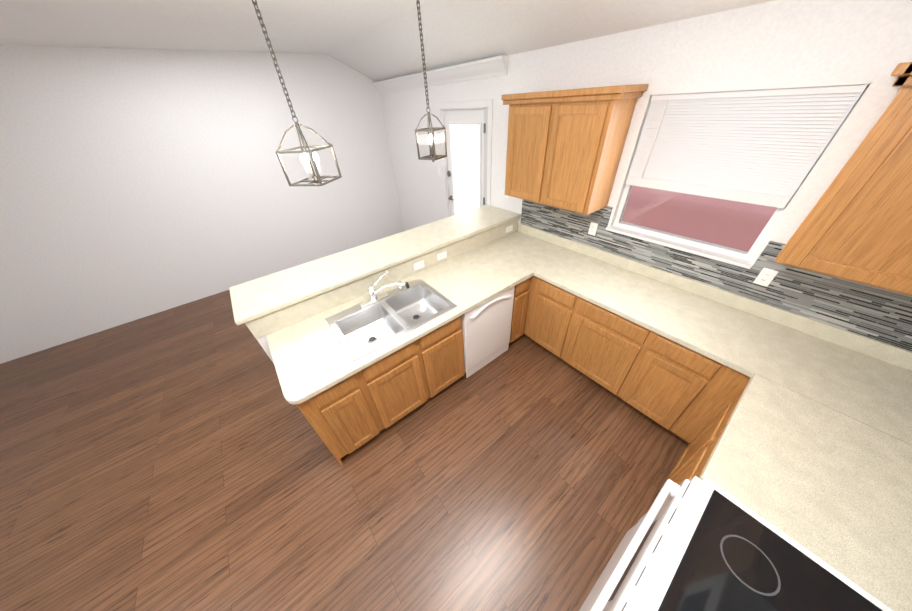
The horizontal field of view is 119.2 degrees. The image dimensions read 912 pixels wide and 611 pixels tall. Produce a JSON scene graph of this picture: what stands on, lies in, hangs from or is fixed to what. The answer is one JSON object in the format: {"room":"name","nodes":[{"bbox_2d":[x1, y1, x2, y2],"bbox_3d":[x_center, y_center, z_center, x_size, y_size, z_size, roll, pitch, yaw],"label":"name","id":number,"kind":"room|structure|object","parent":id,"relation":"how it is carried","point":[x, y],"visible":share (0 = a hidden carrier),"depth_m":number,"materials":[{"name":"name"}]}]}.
{"room":"kitchen","nodes":[
{"label":"kitchen","id":0,"kind":"room"},
{"bbox_2d":[0,45,403,363],"bbox_3d":[-3.508,-1.589,3.624,5.790,2.940,0.120,-28,43,-28],"label":"wall","id":1,"kind":"structure","parent":0,"point":[135,184],"depth_m":3.41,"materials":[{"name":"paint"}]},
{"bbox_2d":[0,290,688,610],"bbox_3d":[-1.465,0.971,2.558,5.910,0.060,6.320,-28,43,-28],"label":"floor","id":2,"kind":"structure","parent":0,"point":[180,458],"depth_m":1.99,"materials":[{"name":"brown wood"}]},
{"bbox_2d":[296,371,383,465],"bbox_3d":[-0.953,0.699,2.095,0.369,0.876,0.627,-28,43,-28],"label":"base cabinet","id":3,"kind":"object","parent":2,"relation":"on","point":[352,413],"depth_m":1.84,"materials":[{"name":"brown wood"}]},
{"bbox_2d":[257,218,518,362],"bbox_3d":[-0.365,-0.060,2.864,2.808,1.083,0.113,-28,43,-28],"label":"wall","id":4,"kind":"structure","parent":2,"relation":"on","point":[263,342],"depth_m":2.02,"materials":[{"name":"paint"}]},
{"bbox_2d":[229,205,520,338],"bbox_3d":[-0.528,-0.519,2.690,2.847,0.208,0.565,-28,43,-28],"label":"bar","id":5,"kind":"object","parent":4,"relation":"on","point":[269,304],"visible":1,"depth_m":2.33,"materials":[{"name":"stone"}]},
{"bbox_2d":[413,260,424,270],"bbox_3d":[-0.350,-0.379,2.548,0.115,0.070,0.012,-28,43,-28],"label":"electrical outlet","id":6,"kind":"object","parent":4,"relation":"attached to","point":[418,265],"visible":1,"depth_m":2.54,"materials":[{"name":"white plastic"}]},
{"bbox_2d":[437,251,446,260],"bbox_3d":[-0.139,-0.495,2.671,0.115,0.070,0.008,-28,43,-28],"label":"electrical outlet","id":7,"kind":"object","parent":4,"relation":"attached to","point":[442,255],"visible":1,"depth_m":2.67,"materials":[{"name":"white plastic"}]},
{"bbox_2d":[506,225,512,232],"bbox_3d":[0.623,-0.892,3.121,0.115,0.070,0.008,-28,43,-28],"label":"electrical outlet","id":8,"kind":"object","parent":4,"relation":"attached to","point":[509,228],"visible":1,"depth_m":3.12,"materials":[{"name":"white plastic"}]},
{"bbox_2d":[360,319,464,428],"bbox_3d":[-0.455,0.511,2.440,0.886,0.700,0.627,-28,43,-28],"label":"base cabinet","id":9,"kind":"object","parent":2,"relation":"on","point":[400,382],"depth_m":2.12,"materials":[{"name":"brown wood"}]},
{"bbox_2d":[462,286,514,377],"bbox_3d":[0.145,0.147,2.719,0.600,0.872,0.625,-28,43,-28],"label":"dishwasher","id":10,"kind":"object","parent":2,"relation":"on","point":[486,326],"visible":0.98,"depth_m":2.48,"materials":[{"name":"white metal"}]},
{"bbox_2d":[509,277,530,342],"bbox_3d":[0.463,-0.041,2.932,0.240,0.876,0.627,-28,43,-28],"label":"base cabinet","id":11,"kind":"object","parent":2,"relation":"on","point":[521,290],"depth_m":2.67,"materials":[{"name":"brown wood"}]},
{"bbox_2d":[523,276,546,340],"bbox_3d":[0.837,-0.176,3.074,0.626,0.876,0.783,-28,43,-28],"label":"base cabinet","id":12,"kind":"object","parent":2,"relation":"on","point":[535,298],"depth_m":2.69,"materials":[{"name":"brown wood"}]},
{"bbox_2d":[535,282,578,359],"bbox_3d":[1.160,0.060,2.736,0.626,0.876,0.378,-28,43,-28],"label":"base cabinet","id":13,"kind":"object","parent":2,"relation":"on","point":[558,312],"depth_m":2.51,"materials":[{"name":"brown wood"}]},
{"bbox_2d":[563,297,654,396],"bbox_3d":[1.451,0.272,2.431,0.626,0.876,0.564,-28,43,-28],"label":"base cabinet","id":14,"kind":"object","parent":2,"relation":"on","point":[607,347],"depth_m":2.21,"materials":[{"name":"brown wood"}]},
{"bbox_2d":[619,333,726,431],"bbox_3d":[1.741,0.484,2.127,0.626,0.876,0.378,-28,43,-28],"label":"base cabinet","id":15,"kind":"object","parent":2,"relation":"on","point":[685,394],"depth_m":1.90,"materials":[{"name":"brown wood"}]},
{"bbox_2d":[648,420,728,510],"bbox_3d":[1.418,1.162,1.269,0.378,0.876,0.682,-28,43,-28],"label":"base cabinet","id":16,"kind":"object","parent":2,"relation":"on","point":[692,461],"depth_m":1.44,"materials":[{"name":"brown wood"}]},
{"bbox_2d":[671,388,744,471],"bbox_3d":[1.741,0.993,1.460,0.446,0.876,0.682,-28,43,-28],"label":"base cabinet","id":17,"kind":"object","parent":2,"relation":"on","point":[726,413],"depth_m":1.65,"materials":[{"name":"brown wood"}]},
{"bbox_2d":[266,223,911,610],"bbox_3d":[0.303,0.448,1.469,3.467,0.138,2.956,-28,43,-28],"label":"countertop","id":18,"kind":"structure","parent":17,"relation":"on","point":[812,451],"depth_m":1.45,"materials":[{"name":"stone"}]},
{"bbox_2d":[359,271,409,306],"bbox_3d":[-0.591,-0.134,2.166,0.396,0.224,0.189,-28,43,-28],"label":"faucet","id":19,"kind":"object","parent":18,"relation":"on","point":[374,297],"visible":1,"depth_m":2.18,"materials":[{"name":"silver metal"}]},
{"bbox_2d":[325,278,456,361],"bbox_3d":[-0.498,0.122,2.158,0.866,0.183,0.575,-28,43,-28],"label":"sink","id":20,"kind":"object","parent":18,"relation":"in","point":[359,331],"visible":0.92,"depth_m":2.20,"materials":[{"name":"silver metal"}]},
{"bbox_2d":[671,367,750,443],"bbox_3d":[2.090,0.739,1.761,0.626,0.876,0.867,-28,43,-28],"label":"base cabinet","id":21,"kind":"object","parent":2,"relation":"on","point":[730,382],"depth_m":1.75,"materials":[{"name":"brown wood"}]},
{"bbox_2d":[579,476,893,610],"bbox_3d":[0.932,1.253,0.936,0.760,1.190,0.750,-28,43,-28],"label":"stove","id":22,"kind":"object","parent":2,"relation":"on","point":[694,543],"visible":1,"depth_m":0.91,"materials":[{"name":"white"}]},
{"bbox_2d":[0,0,774,81],"bbox_3d":[-1.622,-1.240,0.869,5.910,0.486,6.320,-28,43,-28],"label":"ceiling","id":23,"kind":"structure","parent":0,"point":[376,40],"depth_m":2.19,"materials":[{"name":"paint"}]},
{"bbox_2d":[252,0,341,185],"bbox_3d":[-0.952,-1.209,1.483,0.236,1.032,0.236,5,38,11],"label":"pendant lantern","id":24,"kind":"object","parent":23,"relation":"hanging from","point":[318,180],"visible":1,"depth_m":1.64,"materials":[{"name":"silver metal"}]},
{"bbox_2d":[415,0,446,161],"bbox_3d":[-0.217,-1.597,1.914,0.172,1.022,0.172,18,43,27],"label":"pendant lantern","id":25,"kind":"object","parent":23,"relation":"hanging from","point":[431,142],"visible":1,"depth_m":2.08,"materials":[{"name":"silver metal"}]},
{"bbox_2d":[380,0,911,264],"bbox_3d":[0.724,-1.405,2.992,0.120,2.940,6.320,-28,43,-28],"label":"wall","id":26,"kind":"structure","parent":0,"point":[783,43],"depth_m":1.58,"materials":[{"name":"paint"}]},
{"bbox_2d":[373,55,507,92],"bbox_3d":[-0.416,-2.872,3.406,0.085,0.135,2.820,-28,43,-28],"label":"crown molding","id":27,"kind":"structure","parent":26,"relation":"attached to","point":[488,67],"depth_m":3.01,"materials":[{"name":"white"}]},
{"bbox_2d":[444,109,484,215],"bbox_3d":[0.140,-1.490,3.821,0.106,2.111,0.808,-28,43,-28],"label":"door","id":28,"kind":"structure","parent":26,"relation":"in","point":[465,130],"depth_m":3.50,"materials":[{"name":"white wood"}]},
{"bbox_2d":[437,99,492,217],"bbox_3d":[0.174,-1.516,3.798,0.126,2.200,1.010,-28,43,-28],"label":"door frame","id":29,"kind":"structure","parent":26,"relation":"attached to","point":[486,106],"depth_m":3.23,"materials":[{"name":"white wood"}]},
{"bbox_2d":[501,84,648,214],"bbox_3d":[0.867,-1.321,2.293,0.367,0.818,1.015,-28,43,-28],"label":"upper cabinet","id":30,"kind":"object","parent":26,"relation":"attached to","point":[565,149],"visible":1,"depth_m":2.10,"materials":[{"name":"brown wood"}]},
{"bbox_2d":[520,199,911,350],"bbox_3d":[1.650,-0.471,2.108,0.009,0.393,2.910,-28,43,-28],"label":"tile backsplash","id":31,"kind":"structure","parent":26,"relation":"attached to","point":[879,314],"depth_m":1.72,"materials":[{"name":"tile"}]},
{"bbox_2d":[588,222,597,235],"bbox_3d":[1.279,-0.715,2.504,0.008,0.115,0.070,-28,43,-28],"label":"electrical outlet","id":32,"kind":"object","parent":31,"relation":"attached to","point":[592,229],"visible":1,"depth_m":2.50,"materials":[{"name":"white plastic"}]},
{"bbox_2d":[753,268,778,286],"bbox_3d":[2.009,-0.183,1.739,0.008,0.115,0.070,-28,43,-28],"label":"electrical outlet","id":33,"kind":"object","parent":31,"relation":"attached to","point":[765,276],"visible":1,"depth_m":1.74,"materials":[{"name":"white plastic"}]},
{"bbox_2d":[606,82,872,268],"bbox_3d":[1.667,-0.864,1.831,0.130,0.955,0.980,-28,43,-28],"label":"window","id":34,"kind":"structure","parent":26,"relation":"in","point":[722,176],"depth_m":1.73,"materials":[{"name":"white plastic"}]},
{"bbox_2d":[773,62,911,295],"bbox_3d":[2.090,-0.429,1.011,0.367,0.818,0.952,-28,43,-28],"label":"upper cabinet","id":35,"kind":"object","parent":26,"relation":"attached to","point":[855,225],"visible":1,"depth_m":1.18,"materials":[{"name":"brown wood"}]}
]}

